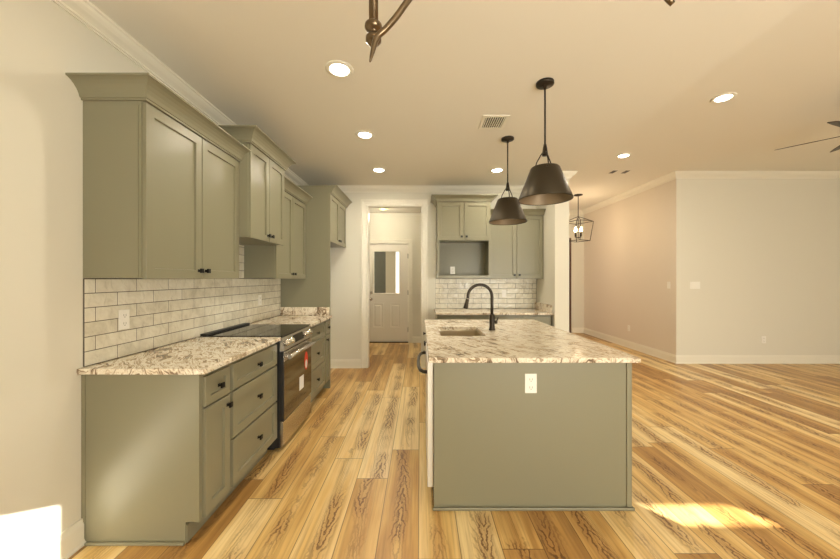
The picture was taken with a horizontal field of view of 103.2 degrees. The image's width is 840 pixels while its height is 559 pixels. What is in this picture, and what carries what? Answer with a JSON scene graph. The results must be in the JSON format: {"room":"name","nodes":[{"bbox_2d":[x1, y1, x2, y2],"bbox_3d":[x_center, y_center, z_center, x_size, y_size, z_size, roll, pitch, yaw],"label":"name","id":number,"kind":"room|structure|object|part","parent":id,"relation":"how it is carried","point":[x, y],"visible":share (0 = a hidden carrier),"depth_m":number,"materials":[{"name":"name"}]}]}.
{"room":"kitchen","nodes":[
{"label":"kitchen","id":0,"kind":"room"},
{"bbox_2d":[0,0,264,558],"bbox_3d":[-1.812,-0.015,2.910,0.120,2.780,11.020,0,0,0],"label":"wall","id":1,"kind":"structure","parent":0,"point":[41,108],"depth_m":1.54,"materials":[{"name":"beige paint"}]},
{"bbox_2d":[24,518,85,558],"bbox_3d":[-1.739,1.307,-0.436,0.026,0.134,4.328,0,0,0],"label":"baseboard","id":2,"kind":"structure","parent":1,"relation":"attached to","point":[68,542],"depth_m":1.63,"materials":[{"name":"beige paint"}]},
{"bbox_2d":[65,73,255,278],"bbox_3d":[-1.546,-0.507,2.183,0.411,1.019,1.075,0,0,0],"label":"upper cabinet","id":3,"kind":"object","parent":1,"relation":"attached to","point":[161,178],"visible":0.98,"depth_m":1.78,"materials":[{"name":"green paint"}]},
{"bbox_3d":[-1.597,-0.452,1.728,0.270,0.897,0.004,0,0,0],"label":"panel","id":4,"kind":"part","parent":3,"relation":"part of","materials":[{"name":"green paint"}]},
{"bbox_3d":[-1.546,-0.970,2.183,0.411,0.094,1.075,0,0,0],"label":"crown moulding","id":5,"kind":"part","parent":3,"relation":"part of","materials":[{"name":"green paint"}]},
{"bbox_3d":[-1.437,-0.459,1.958,0.020,0.922,0.444,0,0,0],"label":"door","id":6,"kind":"part","parent":3,"relation":"part of","materials":[{"name":"green paint"}]},
{"bbox_3d":[-1.437,-0.459,2.407,0.020,0.922,0.444,0,0,0],"label":"door","id":7,"kind":"part","parent":3,"relation":"part of","materials":[{"name":"green paint"}]},
{"bbox_2d":[83,245,280,366],"bbox_3d":[-1.748,0.066,2.950,0.008,0.788,2.439,0,0,0],"label":"backsplash","id":8,"kind":"structure","parent":1,"relation":"attached to","point":[163,312],"depth_m":2.26,"materials":[{"name":"tile"}]},
{"bbox_2d":[118,309,129,329],"bbox_3d":[-1.738,0.241,1.958,0.008,0.115,0.070,0,0,0],"label":"wall outlet","id":9,"kind":"object","parent":8,"relation":"attached to","point":[123,315],"visible":1,"depth_m":1.95,"materials":[{"name":"white plastic"}]},
{"bbox_2d":[258,295,261,305],"bbox_3d":[-1.738,0.235,3.620,0.008,0.115,0.070,0,0,0],"label":"wall outlet","id":10,"kind":"object","parent":8,"relation":"attached to","point":[259,296],"visible":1,"depth_m":3.60,"materials":[{"name":"white plastic"}]},
{"bbox_2d":[218,125,296,245],"bbox_3d":[-1.504,-0.750,2.970,0.496,0.850,0.840,0,0,0],"label":"upper cabinet","id":11,"kind":"object","parent":1,"relation":"attached to","point":[261,184],"visible":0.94,"depth_m":2.82,"materials":[{"name":"green paint"}]},
{"bbox_3d":[-1.504,-1.124,2.970,0.496,0.102,0.840,0,0,0],"label":"crown moulding","id":12,"kind":"part","parent":11,"relation":"part of","materials":[{"name":"green paint"}]},
{"bbox_3d":[-1.352,-0.698,2.804,0.020,0.745,0.326,0,0,0],"label":"door","id":13,"kind":"part","parent":11,"relation":"part of","materials":[{"name":"green paint"}]},
{"bbox_3d":[-1.352,-0.698,3.136,0.020,0.745,0.326,0,0,0],"label":"door","id":14,"kind":"part","parent":11,"relation":"part of","materials":[{"name":"green paint"}]},
{"bbox_2d":[244,173,312,278],"bbox_3d":[-1.546,-0.507,3.695,0.411,1.019,0.950,0,0,0],"label":"upper cabinet","id":15,"kind":"object","parent":1,"relation":"attached to","point":[288,261],"visible":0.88,"depth_m":3.61,"materials":[{"name":"green paint"}]},
{"bbox_3d":[-1.437,-0.459,3.523,0.020,0.922,0.424,0,0,0],"label":"door","id":16,"kind":"part","parent":15,"relation":"part of","materials":[{"name":"green paint"}]},
{"bbox_3d":[-1.546,-0.970,3.695,0.411,0.094,0.950,0,0,0],"label":"crown moulding","id":17,"kind":"part","parent":15,"relation":"part of","materials":[{"name":"green paint"}]},
{"bbox_3d":[-1.437,-0.459,3.952,0.020,0.922,0.424,0,0,0],"label":"door","id":18,"kind":"part","parent":15,"relation":"part of","materials":[{"name":"green paint"}]},
{"bbox_2d":[51,0,577,192],"bbox_3d":[0.153,-1.363,1.260,3.810,0.084,7.720,0,0,0],"label":"trim","id":19,"kind":"structure","parent":1,"relation":"attached to","point":[85,12],"depth_m":2.31,"materials":[{"name":"beige paint"}]},
{"bbox_2d":[297,185,351,247],"bbox_3d":[-1.394,-0.822,4.678,0.706,0.707,0.974,0,0,0],"label":"upper cabinet","id":20,"kind":"object","parent":1,"relation":"attached to","point":[339,201],"visible":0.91,"depth_m":4.49,"materials":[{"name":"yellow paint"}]},
{"bbox_3d":[-1.394,-1.124,4.678,0.706,0.102,0.974,0,0,0],"label":"crown moulding","id":21,"kind":"part","parent":20,"relation":"part of","materials":[{"name":"green paint"}]},
{"bbox_3d":[-1.137,-0.769,4.415,0.020,0.602,0.436,0,0,0],"label":"door","id":22,"kind":"part","parent":20,"relation":"part of","materials":[{"name":"green paint"}]},
{"bbox_3d":[-1.137,-0.769,4.856,0.020,0.602,0.436,0,0,0],"label":"door","id":23,"kind":"part","parent":20,"relation":"part of","materials":[{"name":"green paint"}]},
{"bbox_2d":[369,213,420,335],"bbox_3d":[0.019,-0.015,7.190,3.542,2.780,0.120,0,0,0],"label":"wall","id":24,"kind":"structure","parent":0,"point":[381,225],"depth_m":7.13,"materials":[{"name":"beige paint"}]},
{"bbox_2d":[369,244,407,342],"bbox_3d":[-0.679,0.317,7.151,0.868,2.115,0.158,0,0,0],"label":"door","id":25,"kind":"structure","parent":24,"relation":"in","point":[388,263],"depth_m":7.15,"materials":[{"name":"white paint"}]},
{"bbox_3d":[-0.900,0.795,7.145,0.240,0.540,0.010,0,0,0],"label":"raised panel","id":26,"kind":"part","parent":25,"relation":"part of","materials":[{"name":"white paint"}]},
{"bbox_3d":[-0.713,-0.133,7.171,0.565,0.915,0.006,0,0,0],"label":"glass pane","id":27,"kind":"part","parent":25,"relation":"part of","materials":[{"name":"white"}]},
{"bbox_3d":[-0.713,-0.133,7.142,0.605,0.955,0.017,0,0,0],"label":"lite frame","id":28,"kind":"part","parent":25,"relation":"part of","materials":[{"name":"white paint"}]},
{"bbox_3d":[-0.530,0.795,7.145,0.240,0.540,0.010,0,0,0],"label":"raised panel","id":29,"kind":"part","parent":25,"relation":"part of","materials":[{"name":"white paint"}]},
{"bbox_2d":[369,239,411,342],"bbox_3d":[-0.684,0.270,7.120,1.042,2.209,0.020,0,0,0],"label":"trim","id":30,"kind":"structure","parent":24,"relation":"attached to","point":[371,241],"depth_m":7.12,"materials":[{"name":"beige paint"}]},
{"bbox_2d":[412,336,420,342],"bbox_3d":[0.815,1.307,7.117,1.951,0.134,0.026,0,0,0],"label":"baseboard","id":31,"kind":"structure","parent":24,"relation":"attached to","point":[415,339],"depth_m":7.11,"materials":[{"name":"beige paint"}]},
{"bbox_2d":[330,193,535,358],"bbox_3d":[0.019,-0.015,5.180,3.542,2.780,0.120,0,0,0],"label":"wall","id":32,"kind":"structure","parent":0,"point":[345,263],"depth_m":5.12,"materials":[{"name":"beige paint"}]},
{"bbox_2d":[330,359,360,367],"bbox_3d":[-1.331,1.307,4.660,0.843,0.134,0.920,0,0,0],"label":"baseboard","id":33,"kind":"structure","parent":32,"relation":"attached to","point":[334,363],"depth_m":5.10,"materials":[{"name":"beige paint"}]},
{"bbox_2d":[361,199,427,367],"bbox_3d":[-0.391,0.080,5.170,1.033,2.589,0.140,0,0,0],"label":"trim","id":34,"kind":"structure","parent":32,"relation":"attached to","point":[366,204],"depth_m":5.11,"materials":[{"name":"beige paint"}]},
{"bbox_2d":[430,194,497,277],"bbox_3d":[0.627,-0.589,4.886,0.934,1.172,0.465,0,0,0],"label":"upper cabinet","id":35,"kind":"object","parent":32,"relation":"attached to","point":[463,228],"visible":0.99,"depth_m":4.75,"materials":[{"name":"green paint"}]},
{"bbox_3d":[0.438,-0.817,4.750,0.373,0.545,0.020,0,0,0],"label":"door","id":36,"kind":"part","parent":35,"relation":"part of","materials":[{"name":"green paint"}]},
{"bbox_2d":[450,267,454,273],"bbox_3d":[0.500,-0.125,5.106,0.070,0.115,0.008,0,0,0],"label":"wall outlet","id":37,"kind":"object","parent":35,"relation":"attached to","point":[452,269],"visible":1,"depth_m":5.11,"materials":[{"name":"white plastic"}]},
{"bbox_3d":[0.627,-1.133,4.886,0.934,0.083,0.465,0,0,0],"label":"crown moulding","id":38,"kind":"part","parent":35,"relation":"part of","materials":[{"name":"green paint"}]},
{"bbox_3d":[0.817,-0.817,4.750,0.373,0.545,0.020,0,0,0],"label":"door","id":39,"kind":"part","parent":35,"relation":"part of","materials":[{"name":"green paint"}]},
{"bbox_2d":[435,278,536,307],"bbox_3d":[1.012,0.229,5.115,1.554,0.461,0.008,0,0,0],"label":"backsplash","id":40,"kind":"structure","parent":32,"relation":"attached to","point":[449,292],"depth_m":5.11,"materials":[{"name":"tile"}]},
{"bbox_2d":[502,290,505,297],"bbox_3d":[1.290,0.235,5.105,0.070,0.115,0.010,0,0,0],"label":"light switch","id":41,"kind":"object","parent":40,"relation":"attached to","point":[503,291],"visible":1,"depth_m":5.11,"materials":[{"name":"white plastic"}]},
{"bbox_2d":[490,209,545,278],"bbox_3d":[1.399,-0.494,4.924,0.775,0.992,0.390,0,0,0],"label":"upper cabinet","id":42,"kind":"object","parent":32,"relation":"attached to","point":[516,250],"visible":0.86,"depth_m":4.83,"materials":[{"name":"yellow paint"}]},
{"bbox_3d":[1.207,-0.455,4.825,0.378,0.914,0.020,0,0,0],"label":"door","id":43,"kind":"part","parent":42,"relation":"part of","materials":[{"name":"green paint"}]},
{"bbox_3d":[1.399,-0.953,4.924,0.775,0.075,0.390,0,0,0],"label":"crown moulding","id":44,"kind":"part","parent":42,"relation":"part of","materials":[{"name":"green paint"}]},
{"bbox_3d":[1.592,-0.455,4.825,0.378,0.914,0.020,0,0,0],"label":"door","id":45,"kind":"part","parent":42,"relation":"part of","materials":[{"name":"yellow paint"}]},
{"bbox_2d":[89,0,809,212],"bbox_3d":[0.049,-1.610,2.910,3.842,0.410,11.260,0,0,0],"label":"ceiling","id":46,"kind":"structure","parent":0,"point":[425,92],"depth_m":2.25,"materials":[{"name":"white paint"}]},
{"bbox_2d":[325,60,353,77],"bbox_3d":[-0.540,-1.399,2.233,0.188,0.010,0.188,0,0,0],"label":"recessed light","id":47,"kind":"object","parent":46,"relation":"in","point":[336,68],"visible":1,"depth_m":2.22,"materials":[{"name":"white plastic"}]},
{"bbox_2d":[355,130,374,138],"bbox_3d":[-0.537,-1.399,3.249,0.188,0.010,0.188,0,0,0],"label":"recessed light","id":48,"kind":"object","parent":46,"relation":"in","point":[363,134],"visible":1,"depth_m":3.23,"materials":[{"name":"beige paint"}]},
{"bbox_2d":[372,167,385,171],"bbox_3d":[-0.530,-1.399,4.300,0.188,0.010,0.188,0,0,0],"label":"recessed light","id":49,"kind":"object","parent":46,"relation":"in","point":[376,169],"visible":1,"depth_m":4.26,"materials":[{"name":"beige paint"}]},
{"bbox_2d":[478,115,509,128],"bbox_3d":[0.660,-1.401,2.990,0.230,0.008,0.260,0,0,0],"label":"ceiling vent","id":50,"kind":"object","parent":46,"relation":"in","point":[488,121],"visible":1,"depth_m":2.98,"materials":[{"name":"white metal"}]},
{"bbox_2d":[490,168,503,172],"bbox_3d":[0.997,-1.399,4.310,0.188,0.010,0.188,0,0,0],"label":"recessed light","id":51,"kind":"object","parent":46,"relation":"in","point":[494,170],"visible":1,"depth_m":4.30,"materials":[{"name":"beige paint"}]},
{"bbox_2d":[489,136,526,224],"bbox_3d":[0.878,-0.984,3.335,0.372,0.842,0.372,0,0,0],"label":"pendant light","id":52,"kind":"object","parent":46,"relation":"hanging from","point":[507,210],"visible":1,"depth_m":3.24,"materials":[{"name":"black metal"}]},
{"bbox_3d":[0.878,-1.157,3.335,0.013,0.405,0.013,0,0,0],"label":"rod","id":53,"kind":"part","parent":52,"relation":"part of","materials":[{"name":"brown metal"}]},
{"bbox_3d":[0.878,-0.679,3.335,0.372,0.232,0.372,0,0,0],"label":"lamp shade","id":54,"kind":"part","parent":52,"relation":"part of","materials":[{"name":"grey metal"}]},
{"bbox_2d":[365,0,674,61],"bbox_3d":[0.044,-0.979,0.751,1.172,0.852,0.548,0,0,-27],"label":"chandelier","id":55,"kind":"object","parent":46,"relation":"hanging from","point":[373,26],"visible":1,"depth_m":0.85,"materials":[{"name":"brown metal"}]},
{"bbox_3d":[-0.126,-1.032,0.900,0.025,0.690,0.025,0,0,0],"label":"stem","id":56,"kind":"part","parent":55,"relation":"part of","materials":[{"name":"brown metal"}]},
{"bbox_2d":[518,77,573,205],"bbox_3d":[0.896,-0.984,2.387,0.372,0.842,0.372,0,0,0],"label":"pendant light","id":57,"kind":"object","parent":46,"relation":"hanging from","point":[546,183],"visible":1,"depth_m":2.32,"materials":[{"name":"black metal"}]},
{"bbox_3d":[0.896,-1.157,2.387,0.013,0.405,0.013,0,0,0],"label":"rod","id":58,"kind":"part","parent":57,"relation":"part of","materials":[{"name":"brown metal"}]},
{"bbox_3d":[0.896,-0.679,2.387,0.372,0.232,0.372,0,0,0],"label":"lamp shade","id":59,"kind":"part","parent":57,"relation":"part of","materials":[{"name":"grey metal"}]},
{"bbox_2d":[68,333,839,558],"bbox_3d":[2.724,1.425,2.910,9.192,0.100,11.260,0,0,0],"label":"floor","id":60,"kind":"structure","parent":0,"point":[730,461],"depth_m":2.18,"materials":[{"name":"brown wood"}]},
{"bbox_2d":[81,364,232,545],"bbox_3d":[-1.423,0.932,1.847,0.657,0.883,0.277,0,0,0],"label":"base cabinet","id":61,"kind":"object","parent":60,"relation":"on","point":[155,449],"visible":0.94,"depth_m":1.72,"materials":[{"name":"green paint"}]},
{"bbox_3d":[-1.468,1.367,1.716,0.512,0.015,0.016,0,0,0],"label":"shoe moulding","id":62,"kind":"part","parent":61,"relation":"part of","materials":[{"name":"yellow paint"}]},
{"bbox_3d":[-1.132,0.594,1.857,0.020,0.156,0.225,0,0,0],"label":"drawer","id":63,"kind":"part","parent":61,"relation":"part of","materials":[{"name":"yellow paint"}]},
{"bbox_3d":[-1.132,0.968,1.857,0.020,0.568,0.225,0,0,0],"label":"door","id":64,"kind":"part","parent":61,"relation":"part of","materials":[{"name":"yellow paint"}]},
{"bbox_3d":[-1.108,0.594,1.857,0.028,0.029,0.029,0,0,0],"label":"knob","id":65,"kind":"part","parent":61,"relation":"part of","materials":[{"name":"black metal"}]},
{"bbox_2d":[218,343,276,507],"bbox_3d":[-1.423,0.932,2.309,0.657,0.883,0.646,0,0,0],"label":"base cabinet","id":66,"kind":"object","parent":60,"relation":"on","point":[253,377],"visible":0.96,"depth_m":2.23,"materials":[{"name":"green paint"}]},
{"bbox_2d":[76,337,280,374],"bbox_3d":[-1.425,0.476,2.163,0.653,0.030,0.937,0,0,0],"label":"countertop","id":67,"kind":"structure","parent":66,"relation":"on","point":[198,355],"depth_m":1.94,"materials":[{"name":"stone"}]},
{"bbox_3d":[-1.132,1.111,2.309,0.020,0.281,0.616,0,0,0],"label":"drawer","id":68,"kind":"part","parent":66,"relation":"part of","materials":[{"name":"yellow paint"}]},
{"bbox_3d":[-1.132,0.822,2.309,0.020,0.275,0.616,0,0,0],"label":"drawer","id":69,"kind":"part","parent":66,"relation":"part of","materials":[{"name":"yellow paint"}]},
{"bbox_3d":[-1.132,0.594,2.309,0.020,0.156,0.616,0,0,0],"label":"drawer","id":70,"kind":"part","parent":66,"relation":"part of","materials":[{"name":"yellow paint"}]},
{"bbox_2d":[200,323,315,449],"bbox_3d":[-1.383,0.906,2.972,0.714,0.935,0.676,0,0,0],"label":"range","id":71,"kind":"object","parent":60,"relation":"on","point":[293,364],"visible":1,"depth_m":2.85,"materials":[{"name":"silver metal"}]},
{"bbox_2d":[200,324,309,337],"bbox_3d":[-1.414,0.463,2.972,0.652,0.018,0.676,0,0,0],"label":"cooktop","id":72,"kind":"object","parent":71,"relation":"in","point":[240,330],"depth_m":2.91,"materials":[{"name":"black glass"}]},
{"bbox_3d":[-1.068,0.521,2.703,0.041,0.054,0.054,0,0,0],"label":"control knob","id":73,"kind":"part","parent":71,"relation":"part of","materials":[{"name":"silver metal"}]},
{"bbox_3d":[-1.097,0.858,2.972,0.028,0.545,0.662,0,0,0],"label":"oven door","id":74,"kind":"part","parent":71,"relation":"part of","materials":[{"name":"silver metal"}]},
{"bbox_3d":[-1.097,1.234,2.972,0.027,0.193,0.662,0,0,0],"label":"storage drawer","id":75,"kind":"part","parent":71,"relation":"part of","materials":[{"name":"silver metal"}]},
{"bbox_3d":[-1.091,0.524,2.972,0.041,0.106,0.668,0,0,0],"label":"control panel","id":76,"kind":"part","parent":71,"relation":"part of","materials":[{"name":"silver metal"}]},
{"bbox_3d":[-1.080,0.624,2.972,0.004,0.077,0.662,0,0,0],"label":"rail","id":77,"kind":"part","parent":71,"relation":"part of","materials":[{"name":"silver metal"}]},
{"bbox_3d":[-1.052,0.630,2.972,0.052,0.034,0.608,0,0,0],"label":"handle","id":78,"kind":"part","parent":71,"relation":"part of","materials":[{"name":"silver metal"}]},
{"bbox_2d":[281,193,329,387],"bbox_3d":[-1.439,0.150,4.181,0.624,2.447,0.019,0,0,0],"label":"panel","id":79,"kind":"object","parent":60,"relation":"on","point":[312,291],"visible":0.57,"depth_m":4.17,"materials":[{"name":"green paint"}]},
{"bbox_2d":[310,321,324,401],"bbox_3d":[-1.423,0.932,3.632,0.657,0.883,0.640,0,0,0],"label":"base cabinet","id":80,"kind":"object","parent":60,"relation":"on","point":[318,335],"visible":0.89,"depth_m":3.68,"materials":[{"name":"green paint"}]},
{"bbox_2d":[250,307,331,326],"bbox_3d":[-1.425,0.424,3.740,0.653,0.134,0.859,0,0,0],"label":"countertop","id":81,"kind":"structure","parent":80,"relation":"on","point":[313,316],"depth_m":4.04,"materials":[{"name":"stone"}]},
{"bbox_3d":[-1.132,0.594,3.632,0.020,0.156,0.610,0,0,0],"label":"drawer","id":82,"kind":"part","parent":80,"relation":"part of","materials":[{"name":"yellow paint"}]},
{"bbox_3d":[-1.132,1.111,3.632,0.020,0.281,0.610,0,0,0],"label":"drawer","id":83,"kind":"part","parent":80,"relation":"part of","materials":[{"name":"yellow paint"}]},
{"bbox_3d":[-1.132,0.822,3.632,0.020,0.275,0.610,0,0,0],"label":"drawer","id":84,"kind":"part","parent":80,"relation":"part of","materials":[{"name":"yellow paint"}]},
{"bbox_2d":[318,319,330,393],"bbox_3d":[-1.423,0.932,4.060,0.657,0.883,0.214,0,0,0],"label":"base cabinet","id":85,"kind":"object","parent":60,"relation":"on","point":[327,322],"visible":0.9,"depth_m":4.07,"materials":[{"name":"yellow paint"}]},
{"bbox_3d":[-1.132,0.968,4.060,0.020,0.568,0.184,0,0,0],"label":"door","id":86,"kind":"part","parent":85,"relation":"part of","materials":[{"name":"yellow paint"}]},
{"bbox_3d":[-1.132,0.594,4.060,0.020,0.156,0.184,0,0,0],"label":"drawer","id":87,"kind":"part","parent":85,"relation":"part of","materials":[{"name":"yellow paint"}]},
{"bbox_2d":[417,343,433,498],"bbox_3d":[0.334,0.934,2.312,0.713,0.874,0.616,0,0,0],"label":"dishwasher","id":88,"kind":"object","parent":60,"relation":"on","point":[429,371],"visible":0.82,"depth_m":2.00,"materials":[{"name":"silver plastic"}]},
{"bbox_3d":[0.012,0.575,2.315,0.070,0.022,0.552,0,0,0],"label":"handle","id":89,"kind":"part","parent":88,"relation":"part of","materials":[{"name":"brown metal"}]},
{"bbox_3d":[0.064,0.880,2.312,0.038,0.754,0.616,0,0,0],"label":"door","id":90,"kind":"part","parent":88,"relation":"part of","materials":[{"name":"white"}]},
{"bbox_2d":[435,314,488,319],"bbox_3d":[0.618,0.932,4.785,0.765,0.883,0.666,0,0,0],"label":"base cabinet","id":91,"kind":"object","parent":60,"relation":"on","point":[437,317],"visible":0.02,"depth_m":4.48,"materials":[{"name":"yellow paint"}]},
{"bbox_3d":[0.432,0.594,4.490,0.364,0.156,0.020,0,0,0],"label":"drawer","id":92,"kind":"part","parent":91,"relation":"part of","materials":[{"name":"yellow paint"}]},
{"bbox_3d":[0.803,0.594,4.490,0.364,0.156,0.020,0,0,0],"label":"drawer","id":93,"kind":"part","parent":91,"relation":"part of","materials":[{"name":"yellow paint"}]},
{"bbox_2d":[434,302,552,314],"bbox_3d":[1.002,0.424,4.790,1.574,0.134,0.659,0,0,0],"label":"countertop","id":94,"kind":"structure","parent":91,"relation":"on","point":[540,308],"depth_m":4.65,"materials":[{"name":"stone"}]},
{"bbox_2d":[495,315,550,325],"bbox_3d":[1.385,0.932,4.785,0.765,0.883,0.666,0,0,0],"label":"base cabinet","id":95,"kind":"object","parent":60,"relation":"on","point":[546,319],"visible":0.02,"depth_m":4.48,"materials":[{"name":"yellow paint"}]},
{"bbox_3d":[1.199,0.594,4.490,0.364,0.156,0.020,0,0,0],"label":"drawer","id":96,"kind":"part","parent":95,"relation":"part of","materials":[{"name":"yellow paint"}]},
{"bbox_3d":[1.570,0.594,4.490,0.364,0.156,0.020,0,0,0],"label":"drawer","id":97,"kind":"part","parent":95,"relation":"part of","materials":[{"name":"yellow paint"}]},
{"bbox_2d":[423,332,634,510],"bbox_3d":[0.653,0.932,2.833,1.236,0.883,1.734,0,0,0],"label":"kitchen island","id":98,"kind":"object","parent":60,"relation":"on","point":[566,445],"visible":0.66,"depth_m":1.98,"materials":[{"name":"green paint"}]},
{"bbox_2d":[525,374,536,392],"bbox_3d":[0.659,0.624,1.980,0.070,0.115,0.008,0,0,0],"label":"wall outlet","id":99,"kind":"object","parent":98,"relation":"attached to","point":[530,379],"visible":1,"depth_m":1.98,"materials":[{"name":"white plastic"}]},
{"bbox_2d":[528,385,533,389],"bbox_3d":[0.659,0.648,1.977,0.033,0.032,0.002,0,0,0],"label":"receptacle","id":100,"kind":"object","parent":99,"relation":"attached to","point":[530,387],"depth_m":1.98,"materials":[{"name":"beige plastic"}]},
{"bbox_2d":[528,377,533,381],"bbox_3d":[0.659,0.600,1.977,0.033,0.032,0.002,0,0,0],"label":"receptacle","id":101,"kind":"object","parent":99,"relation":"attached to","point":[530,379],"depth_m":1.98,"materials":[{"name":"beige plastic"}]},
{"bbox_2d":[424,320,640,362],"bbox_3d":[0.666,0.476,2.837,1.233,0.030,1.813,0,0,0],"label":"island countertop","id":102,"kind":"structure","parent":98,"relation":"on","point":[512,341],"depth_m":2.26,"materials":[{"name":"stone"}]},
{"bbox_2d":[439,330,481,335],"bbox_3d":[0.350,0.594,2.930,0.406,0.206,0.556,0,0,0],"label":"sink","id":103,"kind":"object","parent":102,"relation":"in","point":[442,332],"visible":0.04,"depth_m":3.19,"materials":[{"name":"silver metal"}]},
{"bbox_2d":[463,283,498,329],"bbox_3d":[0.543,0.251,2.980,0.311,0.419,0.060,0,0,0],"label":"faucet","id":104,"kind":"object","parent":102,"relation":"on","point":[492,321],"visible":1,"depth_m":2.97,"materials":[{"name":"black metal"}]},
{"bbox_3d":[0.536,0.183,2.980,0.245,0.283,0.027,0,0,0],"label":"spout","id":105,"kind":"part","parent":104,"relation":"part of","materials":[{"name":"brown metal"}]},
{"bbox_3d":[0.673,1.365,2.833,1.196,0.017,1.734,0,0,0],"label":"shoe moulding","id":106,"kind":"part","parent":98,"relation":"part of","materials":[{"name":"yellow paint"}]},
{"bbox_2d":[536,179,568,331],"bbox_3d":[1.885,-0.015,6.420,0.190,2.780,4.000,0,0,0],"label":"wall pier","id":107,"kind":"object","parent":60,"relation":"on","point":[553,289],"visible":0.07,"depth_m":4.42,"materials":[{"name":"beige paint"}]},
{"bbox_2d":[569,215,583,332],"bbox_3d":[3.125,-0.170,8.480,2.290,3.090,0.120,0,0,0],"label":"wall","id":108,"kind":"structure","parent":0,"point":[577,248],"depth_m":8.42,"materials":[{"name":"beige paint"}]},
{"bbox_2d":[569,238,570,332],"bbox_3d":[3.350,0.175,8.449,0.940,2.400,0.082,0,0,0],"label":"door","id":109,"kind":"structure","parent":108,"relation":"in","point":[569,238],"depth_m":8.41,"materials":[{"name":"brown"}]},
{"bbox_2d":[584,179,675,354],"bbox_3d":[4.210,-0.170,6.905,0.121,3.090,3.030,0,0,0],"label":"wall","id":110,"kind":"structure","parent":0,"point":[630,253],"depth_m":6.44,"materials":[{"name":"beige paint"}]},
{"bbox_2d":[569,171,839,214],"bbox_3d":[4.590,-1.665,2.910,5.220,0.100,11.020,0,0,0],"label":"trim","id":111,"kind":"structure","parent":110,"relation":"attached to","point":[673,175],"depth_m":5.37,"materials":[{"name":"beige paint"}]},
{"bbox_2d":[572,328,839,363],"bbox_3d":[6.468,1.307,3.273,2.882,0.134,11.493,0,0,-21],"label":"baseboard","id":112,"kind":"structure","parent":110,"relation":"attached to","point":[677,359],"depth_m":5.37,"materials":[{"name":"beige paint"}]},
{"bbox_2d":[569,0,839,209],"bbox_3d":[4.645,-1.765,2.910,5.350,0.100,11.260,0,0,0],"label":"ceiling","id":113,"kind":"structure","parent":0,"point":[786,81],"depth_m":3.61,"materials":[{"name":"white paint"}]},
{"bbox_2d":[569,194,593,241],"bbox_3d":[3.240,-1.239,6.820,0.414,0.951,0.414,0,0,-28],"label":"lantern pendant","id":114,"kind":"object","parent":113,"relation":"hanging from","point":[576,195],"visible":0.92,"depth_m":6.78,"materials":[{"name":"black metal"}]},
{"bbox_2d":[606,170,631,173],"bbox_3d":[3.190,-1.711,5.340,0.320,0.008,0.180,0,0,0],"label":"ceiling vent","id":115,"kind":"object","parent":113,"relation":"in","point":[611,171],"visible":1,"depth_m":5.33,"materials":[{"name":"white metal"}]},
{"bbox_2d":[616,153,630,157],"bbox_3d":[2.836,-1.710,4.640,0.188,0.010,0.188,0,0,0],"label":"recessed light","id":116,"kind":"object","parent":113,"relation":"in","point":[623,155],"visible":1,"depth_m":4.62,"materials":[{"name":"beige paint"}]},
{"bbox_2d":[710,92,736,102],"bbox_3d":[2.875,-1.710,3.155,0.188,0.010,0.188,0,0,0],"label":"recessed light","id":117,"kind":"object","parent":113,"relation":"in","point":[723,97],"visible":1,"depth_m":3.14,"materials":[{"name":"beige paint"}]},
{"bbox_2d":[776,121,839,151],"bbox_3d":[4.126,-1.512,3.055,1.091,0.404,1.050,0,0,0],"label":"ceiling fan","id":118,"kind":"object","parent":113,"relation":"hanging from","point":[835,123],"visible":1,"depth_m":3.25,"materials":[{"name":"black metal"}]},
{"bbox_3d":[3.912,-1.365,3.360,0.076,0.025,0.461,0,0,-38],"label":"blade","id":119,"kind":"part","parent":118,"relation":"part of","materials":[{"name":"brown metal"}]},
{"bbox_3d":[3.805,-1.365,2.980,0.461,0.025,0.076,0,0,-20],"label":"blade","id":120,"kind":"part","parent":118,"relation":"part of","materials":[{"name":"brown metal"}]},
{"bbox_2d":[676,179,839,354],"bbox_3d":[5.735,-0.170,5.450,3.170,3.090,0.120,0,0,0],"label":"wall","id":121,"kind":"structure","parent":0,"point":[763,254],"depth_m":5.39,"materials":[{"name":"beige paint"}]},
{"bbox_2d":[690,282,699,288],"bbox_3d":[4.450,0.110,5.384,0.162,0.115,0.010,0,0,0],"label":"light switch","id":122,"kind":"object","parent":121,"relation":"attached to","point":[693,285],"visible":1,"depth_m":5.38,"materials":[{"name":"white plastic"}]},
{"bbox_2d":[761,336,765,342],"bbox_3d":[5.560,0.990,5.386,0.070,0.115,0.008,0,0,0],"label":"wall outlet","id":123,"kind":"object","parent":121,"relation":"attached to","point":[763,338],"visible":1,"depth_m":5.38,"materials":[{"name":"white plastic"}]}
]}

